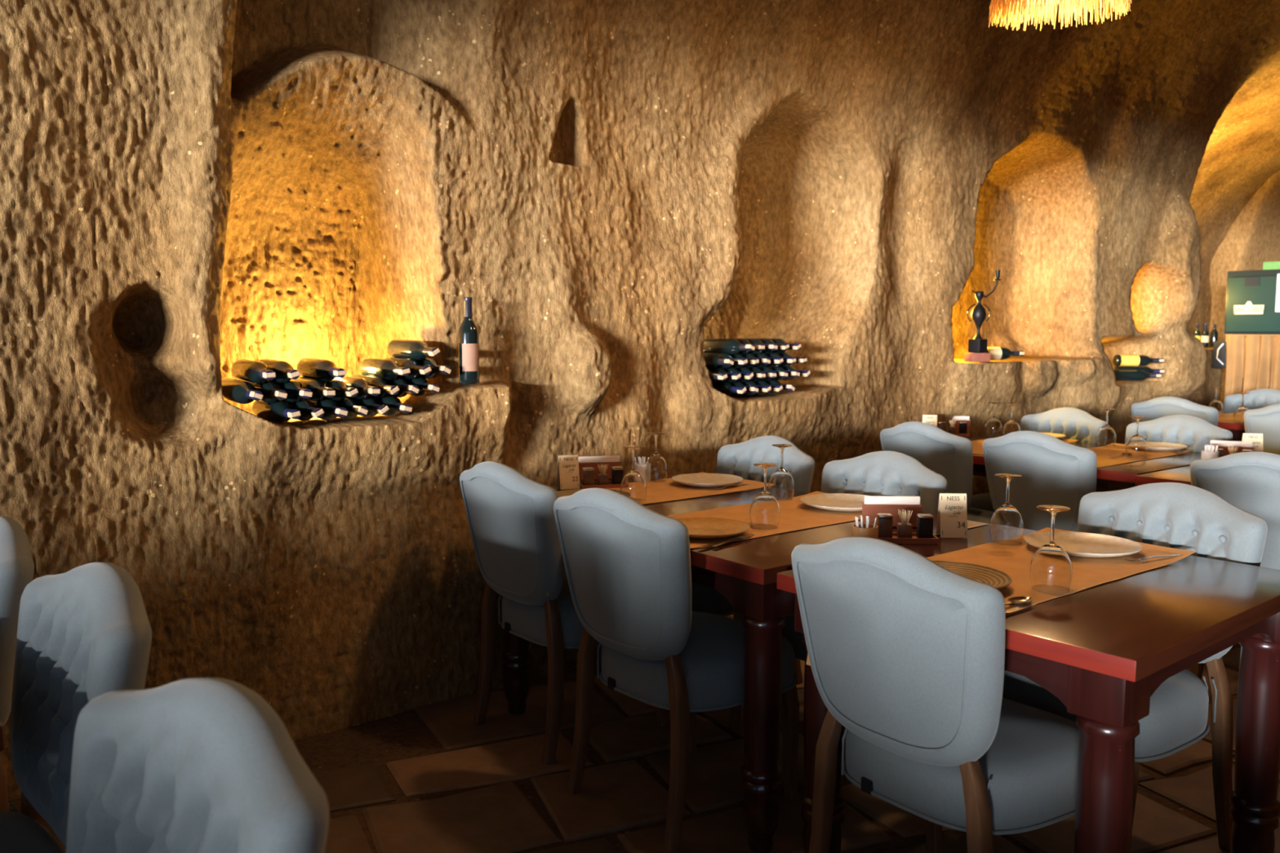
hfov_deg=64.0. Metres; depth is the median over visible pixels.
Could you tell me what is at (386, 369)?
wine bottle
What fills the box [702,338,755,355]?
wine bottle
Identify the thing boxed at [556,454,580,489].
table sign
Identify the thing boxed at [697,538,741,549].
knife
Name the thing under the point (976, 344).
figurine
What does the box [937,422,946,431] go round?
salt shaker
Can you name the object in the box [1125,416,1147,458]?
wine glass
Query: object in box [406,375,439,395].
wine bottle
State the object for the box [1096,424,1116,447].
bowl
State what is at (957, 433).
tray
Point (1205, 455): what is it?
cup
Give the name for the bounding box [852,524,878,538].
cup
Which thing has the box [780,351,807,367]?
wine bottle
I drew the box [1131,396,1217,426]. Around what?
dining chair
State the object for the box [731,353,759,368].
wine bottle
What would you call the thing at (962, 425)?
pepper shaker
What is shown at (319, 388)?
wine bottle
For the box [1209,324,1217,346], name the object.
wine bottle
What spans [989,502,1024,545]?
bowl
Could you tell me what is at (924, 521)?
pepper shaker
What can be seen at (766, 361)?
wine bottle
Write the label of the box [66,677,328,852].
dining chair
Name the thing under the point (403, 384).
wine bottle
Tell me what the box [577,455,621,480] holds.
napkin holder
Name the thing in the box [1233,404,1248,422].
bowl
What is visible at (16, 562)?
dining chair
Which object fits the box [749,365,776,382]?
wine bottle
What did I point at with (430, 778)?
floor
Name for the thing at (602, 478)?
jar
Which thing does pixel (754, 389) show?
wine bottle
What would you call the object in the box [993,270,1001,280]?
candle cup
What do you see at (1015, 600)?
spoon
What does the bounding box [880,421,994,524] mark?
dining chair
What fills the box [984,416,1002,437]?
bowl
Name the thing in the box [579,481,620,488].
tray
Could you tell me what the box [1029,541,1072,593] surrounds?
bowl
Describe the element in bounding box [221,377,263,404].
wine bottle
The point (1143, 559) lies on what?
fork
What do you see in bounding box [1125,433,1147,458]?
bowl
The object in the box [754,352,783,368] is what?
wine bottle
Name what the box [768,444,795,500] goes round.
wine glass
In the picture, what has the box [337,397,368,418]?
wine bottle
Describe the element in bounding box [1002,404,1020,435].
wine glass
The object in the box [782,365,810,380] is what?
wine bottle
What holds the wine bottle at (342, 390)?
on the wine bottle at (331, 408)
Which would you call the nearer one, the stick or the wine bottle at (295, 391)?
the stick
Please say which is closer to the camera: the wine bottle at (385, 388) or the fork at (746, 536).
the fork at (746, 536)
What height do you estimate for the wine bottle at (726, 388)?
0.075 m
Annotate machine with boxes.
[1224,269,1279,334]
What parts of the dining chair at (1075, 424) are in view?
seat, backrest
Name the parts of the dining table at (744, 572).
leg, leg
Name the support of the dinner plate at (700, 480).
on the table runner at (669, 490)
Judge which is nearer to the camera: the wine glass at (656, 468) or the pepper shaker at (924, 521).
the pepper shaker at (924, 521)
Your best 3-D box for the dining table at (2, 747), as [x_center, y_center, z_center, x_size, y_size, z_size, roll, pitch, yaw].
[-1.546,0.830,1.570,0.930,0.776,0.750,-4,7,-38]
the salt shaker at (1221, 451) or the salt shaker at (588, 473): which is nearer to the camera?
the salt shaker at (588, 473)
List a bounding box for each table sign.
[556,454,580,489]
[922,414,937,426]
[936,493,967,537]
[1241,433,1263,452]
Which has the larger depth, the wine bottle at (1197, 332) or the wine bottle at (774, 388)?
the wine bottle at (1197, 332)
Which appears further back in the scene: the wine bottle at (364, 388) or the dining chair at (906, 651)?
the wine bottle at (364, 388)
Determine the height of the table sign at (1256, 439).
0.128 m
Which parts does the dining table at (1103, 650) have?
leg, leg, leg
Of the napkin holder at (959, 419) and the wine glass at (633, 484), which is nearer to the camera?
the wine glass at (633, 484)
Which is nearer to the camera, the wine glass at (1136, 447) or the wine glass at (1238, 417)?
the wine glass at (1136, 447)
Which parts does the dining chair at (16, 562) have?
leg, backrest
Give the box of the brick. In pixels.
[964,352,990,362]
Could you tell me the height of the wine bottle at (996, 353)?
0.075 m
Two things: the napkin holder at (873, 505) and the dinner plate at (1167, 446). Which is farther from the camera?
the dinner plate at (1167, 446)
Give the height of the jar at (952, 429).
0.080 m
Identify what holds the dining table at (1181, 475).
on the floor
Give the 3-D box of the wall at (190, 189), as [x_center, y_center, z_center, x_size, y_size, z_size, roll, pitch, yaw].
[-2.598,-0.612,2.302,23.000,3.545,1.966,-4,7,-38]
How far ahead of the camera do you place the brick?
5.58 m
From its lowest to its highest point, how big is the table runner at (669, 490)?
0.259 m
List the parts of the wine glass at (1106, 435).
stem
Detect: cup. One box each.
[634,462,646,481]
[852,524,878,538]
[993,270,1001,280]
[1200,450,1219,459]
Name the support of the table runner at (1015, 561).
on the dining table at (1103, 650)
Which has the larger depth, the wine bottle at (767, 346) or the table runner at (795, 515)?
the wine bottle at (767, 346)
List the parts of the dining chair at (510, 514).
leg, backrest, seat, leg, leg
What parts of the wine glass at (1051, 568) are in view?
stem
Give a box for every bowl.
[620,468,647,502]
[644,453,667,482]
[749,490,780,528]
[768,467,795,500]
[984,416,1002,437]
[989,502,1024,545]
[1002,418,1020,435]
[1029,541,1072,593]
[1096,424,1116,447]
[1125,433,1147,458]
[1208,398,1223,415]
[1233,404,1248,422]
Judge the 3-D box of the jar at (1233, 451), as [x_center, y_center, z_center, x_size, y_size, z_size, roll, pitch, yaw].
[2.511,0.124,4.338,0.036,0.080,0.036,2,6,22]
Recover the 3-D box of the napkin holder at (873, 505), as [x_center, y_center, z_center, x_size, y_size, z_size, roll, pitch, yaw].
[0.745,0.252,3.030,0.170,0.093,0.028,0,6,3]
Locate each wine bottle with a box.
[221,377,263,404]
[231,359,275,384]
[250,380,287,403]
[252,400,301,422]
[257,358,300,383]
[275,379,312,402]
[286,398,324,421]
[291,376,335,401]
[296,357,346,382]
[311,397,347,420]
[322,379,358,401]
[333,376,380,399]
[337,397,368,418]
[350,373,399,398]
[353,395,389,417]
[359,358,410,380]
[374,394,412,416]
[384,357,431,379]
[386,338,439,360]
[386,377,419,397]
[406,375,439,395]
[417,358,451,378]
[457,297,479,385]
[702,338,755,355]
[703,352,733,369]
[706,352,747,368]
[707,368,727,381]
[711,367,741,383]
[711,381,746,395]
[724,367,753,382]
[729,380,758,396]
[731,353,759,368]
[733,338,764,355]
[737,366,765,382]
[741,337,789,354]
[742,352,770,368]
[742,379,771,395]
[744,338,777,354]
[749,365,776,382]
[752,337,801,354]
[753,379,782,395]
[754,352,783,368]
[760,365,787,381]
[765,378,795,394]
[766,351,795,367]
[771,365,799,380]
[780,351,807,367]
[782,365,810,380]
[986,346,1024,359]
[1112,355,1164,366]
[1114,365,1164,373]
[1114,369,1161,381]
[1192,324,1200,341]
[1200,324,1208,346]
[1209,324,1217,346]
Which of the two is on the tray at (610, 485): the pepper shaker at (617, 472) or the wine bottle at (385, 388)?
the pepper shaker at (617, 472)
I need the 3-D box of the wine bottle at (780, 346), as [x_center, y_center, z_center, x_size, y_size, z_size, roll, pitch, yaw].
[0.584,-0.382,4.877,0.075,0.075,0.319,-4,7,-38]
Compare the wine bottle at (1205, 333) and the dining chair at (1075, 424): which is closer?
the dining chair at (1075, 424)
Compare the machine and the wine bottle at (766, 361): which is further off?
the machine
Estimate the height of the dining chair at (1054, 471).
0.938 m
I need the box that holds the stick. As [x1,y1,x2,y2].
[854,516,858,527]
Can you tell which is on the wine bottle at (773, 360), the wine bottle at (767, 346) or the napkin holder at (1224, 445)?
the wine bottle at (767, 346)
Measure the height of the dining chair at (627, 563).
0.938 m
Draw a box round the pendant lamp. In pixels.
[988,0,1131,31]
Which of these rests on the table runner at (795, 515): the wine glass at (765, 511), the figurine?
the wine glass at (765, 511)
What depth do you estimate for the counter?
8.21 m
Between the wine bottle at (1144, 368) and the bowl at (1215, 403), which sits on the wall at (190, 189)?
the wine bottle at (1144, 368)
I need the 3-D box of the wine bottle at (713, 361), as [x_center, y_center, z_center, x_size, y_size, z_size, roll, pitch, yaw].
[0.308,-0.298,4.675,0.075,0.075,0.319,-4,7,-38]
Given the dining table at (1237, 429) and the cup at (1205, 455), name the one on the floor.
the dining table at (1237, 429)
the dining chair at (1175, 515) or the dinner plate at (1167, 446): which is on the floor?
the dining chair at (1175, 515)
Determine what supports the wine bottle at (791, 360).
on the wine bottle at (790, 373)
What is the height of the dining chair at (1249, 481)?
0.938 m
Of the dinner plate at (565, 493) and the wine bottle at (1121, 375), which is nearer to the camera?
the dinner plate at (565, 493)
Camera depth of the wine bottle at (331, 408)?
3.46 m
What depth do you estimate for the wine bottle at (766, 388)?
4.75 m
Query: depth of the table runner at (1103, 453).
4.73 m
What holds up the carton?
on the machine
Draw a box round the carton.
[1262,261,1279,269]
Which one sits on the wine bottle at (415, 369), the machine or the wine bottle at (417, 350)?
the wine bottle at (417, 350)
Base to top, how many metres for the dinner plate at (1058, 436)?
0.022 m
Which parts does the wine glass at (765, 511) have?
stem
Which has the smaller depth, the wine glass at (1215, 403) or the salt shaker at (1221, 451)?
the salt shaker at (1221, 451)
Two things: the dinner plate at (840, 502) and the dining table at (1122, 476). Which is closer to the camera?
the dinner plate at (840, 502)
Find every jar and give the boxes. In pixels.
[597,463,608,484]
[897,509,912,537]
[948,419,956,433]
[1227,446,1238,453]
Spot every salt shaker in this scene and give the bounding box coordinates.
[582,466,594,485]
[876,513,893,537]
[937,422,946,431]
[1213,448,1223,457]
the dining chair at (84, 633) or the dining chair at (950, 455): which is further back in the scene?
the dining chair at (950, 455)
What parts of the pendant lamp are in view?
shade frame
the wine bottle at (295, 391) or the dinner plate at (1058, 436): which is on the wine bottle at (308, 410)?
the wine bottle at (295, 391)
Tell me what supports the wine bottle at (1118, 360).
on the wine bottle at (1121, 375)
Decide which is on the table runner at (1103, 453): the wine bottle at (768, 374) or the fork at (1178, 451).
the fork at (1178, 451)
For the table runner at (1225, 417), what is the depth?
6.64 m
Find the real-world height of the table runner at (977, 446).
0.011 m
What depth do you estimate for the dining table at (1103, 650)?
2.14 m
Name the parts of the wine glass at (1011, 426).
stem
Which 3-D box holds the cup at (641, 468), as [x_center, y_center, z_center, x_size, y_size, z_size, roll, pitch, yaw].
[0.007,0.176,3.942,0.067,0.068,0.067,-4,7,-38]
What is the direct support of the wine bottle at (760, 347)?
on the wine bottle at (766, 361)
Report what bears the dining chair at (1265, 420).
on the floor
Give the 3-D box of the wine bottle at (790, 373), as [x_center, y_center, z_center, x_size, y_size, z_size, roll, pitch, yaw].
[0.642,-0.259,4.935,0.075,0.075,0.319,-4,7,-38]
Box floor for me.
[8,643,1279,852]
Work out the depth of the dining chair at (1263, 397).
7.23 m
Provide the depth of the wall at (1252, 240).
9.50 m
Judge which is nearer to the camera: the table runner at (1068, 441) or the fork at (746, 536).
the fork at (746, 536)
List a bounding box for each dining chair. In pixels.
[0,516,34,810]
[0,562,151,852]
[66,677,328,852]
[459,461,668,764]
[553,488,799,852]
[691,435,814,684]
[727,450,947,729]
[791,537,1079,852]
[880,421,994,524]
[969,407,1106,511]
[982,431,1097,532]
[1002,482,1267,851]
[1124,414,1232,453]
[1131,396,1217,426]
[1190,451,1279,679]
[1223,388,1279,441]
[1243,403,1279,454]
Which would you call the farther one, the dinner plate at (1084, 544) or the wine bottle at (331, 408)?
the wine bottle at (331, 408)
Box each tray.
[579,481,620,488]
[878,532,938,544]
[946,431,969,436]
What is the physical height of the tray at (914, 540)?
0.016 m
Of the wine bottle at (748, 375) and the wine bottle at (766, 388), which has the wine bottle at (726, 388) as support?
the wine bottle at (748, 375)
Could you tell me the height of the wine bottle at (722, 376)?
0.075 m
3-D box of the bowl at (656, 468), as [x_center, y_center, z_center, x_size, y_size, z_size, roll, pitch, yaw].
[0.061,0.154,3.928,0.091,0.108,0.091,-4,7,-38]
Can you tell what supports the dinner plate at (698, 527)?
on the table runner at (795, 515)
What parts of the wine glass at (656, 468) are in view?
stem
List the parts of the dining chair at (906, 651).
leg, backrest, leg, seat, leg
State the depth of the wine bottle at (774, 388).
4.81 m
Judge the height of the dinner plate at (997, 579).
0.022 m
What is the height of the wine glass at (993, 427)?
0.185 m
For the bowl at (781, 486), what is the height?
0.108 m
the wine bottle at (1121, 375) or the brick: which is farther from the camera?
the wine bottle at (1121, 375)
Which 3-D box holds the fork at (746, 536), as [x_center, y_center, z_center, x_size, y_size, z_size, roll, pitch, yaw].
[0.255,0.311,2.803,0.024,0.008,0.192,4,7,38]
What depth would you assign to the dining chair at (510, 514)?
3.26 m
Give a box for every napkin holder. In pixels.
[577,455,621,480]
[862,495,922,528]
[950,416,970,432]
[1209,440,1253,456]
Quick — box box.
[1212,341,1226,368]
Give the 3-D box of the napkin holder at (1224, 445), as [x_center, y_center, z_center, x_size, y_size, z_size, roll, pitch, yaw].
[2.598,0.110,4.504,0.170,0.093,0.028,2,6,22]
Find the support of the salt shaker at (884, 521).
on the tray at (914, 540)
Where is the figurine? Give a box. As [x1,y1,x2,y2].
[966,270,1001,352]
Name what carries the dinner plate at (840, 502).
on the table runner at (795, 515)
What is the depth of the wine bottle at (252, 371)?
3.33 m
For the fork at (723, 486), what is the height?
0.008 m
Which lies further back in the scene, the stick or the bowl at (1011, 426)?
the bowl at (1011, 426)
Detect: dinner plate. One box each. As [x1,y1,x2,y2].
[557,488,630,497]
[671,473,742,487]
[676,517,750,538]
[800,493,865,511]
[932,560,1012,589]
[1024,531,1142,557]
[1038,431,1065,439]
[1124,441,1187,451]
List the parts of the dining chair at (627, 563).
leg, backrest, leg, leg, seat, leg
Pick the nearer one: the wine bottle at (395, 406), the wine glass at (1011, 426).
the wine bottle at (395, 406)
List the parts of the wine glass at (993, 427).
stem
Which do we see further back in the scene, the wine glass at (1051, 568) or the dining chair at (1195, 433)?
the dining chair at (1195, 433)
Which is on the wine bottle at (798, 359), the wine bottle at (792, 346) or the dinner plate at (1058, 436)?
the wine bottle at (792, 346)
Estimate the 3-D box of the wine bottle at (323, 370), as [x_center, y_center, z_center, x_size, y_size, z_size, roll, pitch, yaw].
[-1.087,-0.194,3.512,0.075,0.080,0.320,-4,7,-39]
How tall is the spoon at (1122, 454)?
0.008 m
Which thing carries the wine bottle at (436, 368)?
on the wine bottle at (422, 383)
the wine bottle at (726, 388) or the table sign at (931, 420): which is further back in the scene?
the table sign at (931, 420)
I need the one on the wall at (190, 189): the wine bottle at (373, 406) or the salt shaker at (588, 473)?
the wine bottle at (373, 406)
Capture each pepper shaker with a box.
[611,466,623,484]
[915,513,933,537]
[959,422,967,433]
[1242,449,1253,452]
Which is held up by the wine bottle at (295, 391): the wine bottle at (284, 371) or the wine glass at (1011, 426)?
the wine bottle at (284, 371)
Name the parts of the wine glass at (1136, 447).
stem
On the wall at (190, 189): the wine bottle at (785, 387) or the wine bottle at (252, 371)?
the wine bottle at (785, 387)
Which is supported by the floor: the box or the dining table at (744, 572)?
the dining table at (744, 572)
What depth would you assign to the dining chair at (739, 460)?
3.94 m
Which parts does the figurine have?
handle, handle, arm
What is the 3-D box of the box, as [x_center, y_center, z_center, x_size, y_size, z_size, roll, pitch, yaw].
[4.779,-0.590,8.406,0.135,0.220,0.120,-4,7,-38]
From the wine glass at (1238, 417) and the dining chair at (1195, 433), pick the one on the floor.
the dining chair at (1195, 433)
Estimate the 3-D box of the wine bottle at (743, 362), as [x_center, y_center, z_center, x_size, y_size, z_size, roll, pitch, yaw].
[0.372,-0.301,4.713,0.075,0.075,0.319,-4,7,-39]
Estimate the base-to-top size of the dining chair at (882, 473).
0.938 m
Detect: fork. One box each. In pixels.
[711,483,751,488]
[711,533,755,547]
[1124,554,1183,562]
[1170,449,1193,453]
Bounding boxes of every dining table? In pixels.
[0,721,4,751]
[501,472,989,852]
[777,524,1279,852]
[968,435,1201,492]
[1134,466,1191,485]
[1217,411,1244,439]
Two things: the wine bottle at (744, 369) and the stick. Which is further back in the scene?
the wine bottle at (744, 369)
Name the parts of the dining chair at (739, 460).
seat, backrest, leg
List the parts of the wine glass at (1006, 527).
stem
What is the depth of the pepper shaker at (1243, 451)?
4.31 m
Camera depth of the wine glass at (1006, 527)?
2.77 m
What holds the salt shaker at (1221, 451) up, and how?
on the tray
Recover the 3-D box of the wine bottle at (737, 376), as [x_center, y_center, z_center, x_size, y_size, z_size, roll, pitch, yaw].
[0.342,-0.235,4.696,0.074,0.074,0.319,-4,7,-38]
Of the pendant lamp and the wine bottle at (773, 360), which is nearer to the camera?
the pendant lamp
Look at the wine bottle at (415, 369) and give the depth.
3.64 m
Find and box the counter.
[1224,333,1279,398]
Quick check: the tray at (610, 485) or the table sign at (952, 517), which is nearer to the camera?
the table sign at (952, 517)
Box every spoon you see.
[1004,596,1032,604]
[1109,453,1125,457]
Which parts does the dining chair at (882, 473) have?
leg, seat, backrest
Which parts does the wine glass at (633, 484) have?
stem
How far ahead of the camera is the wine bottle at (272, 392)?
3.36 m
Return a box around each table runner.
[546,471,768,595]
[666,491,862,548]
[805,527,1195,666]
[970,439,985,454]
[1058,438,1078,443]
[1088,443,1191,467]
[1217,413,1235,422]
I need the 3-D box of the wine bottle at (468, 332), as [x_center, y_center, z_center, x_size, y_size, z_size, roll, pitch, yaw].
[-0.623,-0.310,3.720,0.075,0.317,0.076,-4,7,-38]
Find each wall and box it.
[0,0,1279,800]
[1208,169,1279,411]
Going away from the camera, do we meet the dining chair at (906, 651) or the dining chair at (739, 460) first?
the dining chair at (906, 651)
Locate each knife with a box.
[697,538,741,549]
[1004,603,1036,614]
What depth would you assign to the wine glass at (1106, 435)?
5.05 m
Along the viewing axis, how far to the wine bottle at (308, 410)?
3.42 m
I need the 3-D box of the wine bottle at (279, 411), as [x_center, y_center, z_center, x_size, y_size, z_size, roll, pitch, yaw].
[-1.213,-0.051,3.436,0.075,0.075,0.319,-4,7,-39]
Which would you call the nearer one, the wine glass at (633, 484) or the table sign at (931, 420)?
the wine glass at (633, 484)
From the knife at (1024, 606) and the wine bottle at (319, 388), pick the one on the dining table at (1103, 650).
the knife at (1024, 606)
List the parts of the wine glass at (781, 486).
stem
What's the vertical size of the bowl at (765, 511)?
0.108 m
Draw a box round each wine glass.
[620,444,647,502]
[644,431,667,482]
[749,462,780,528]
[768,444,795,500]
[984,401,1002,437]
[989,473,1024,545]
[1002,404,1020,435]
[1029,505,1072,593]
[1096,408,1116,447]
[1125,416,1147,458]
[1208,386,1223,415]
[1233,391,1249,422]
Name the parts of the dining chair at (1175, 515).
seat, leg, backrest, leg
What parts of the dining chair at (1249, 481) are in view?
leg, backrest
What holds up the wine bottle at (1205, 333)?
on the wall at (190, 189)
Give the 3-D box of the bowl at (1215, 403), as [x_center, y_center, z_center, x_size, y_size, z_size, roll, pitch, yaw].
[3.884,-0.134,6.907,0.091,0.108,0.091,-4,7,-38]

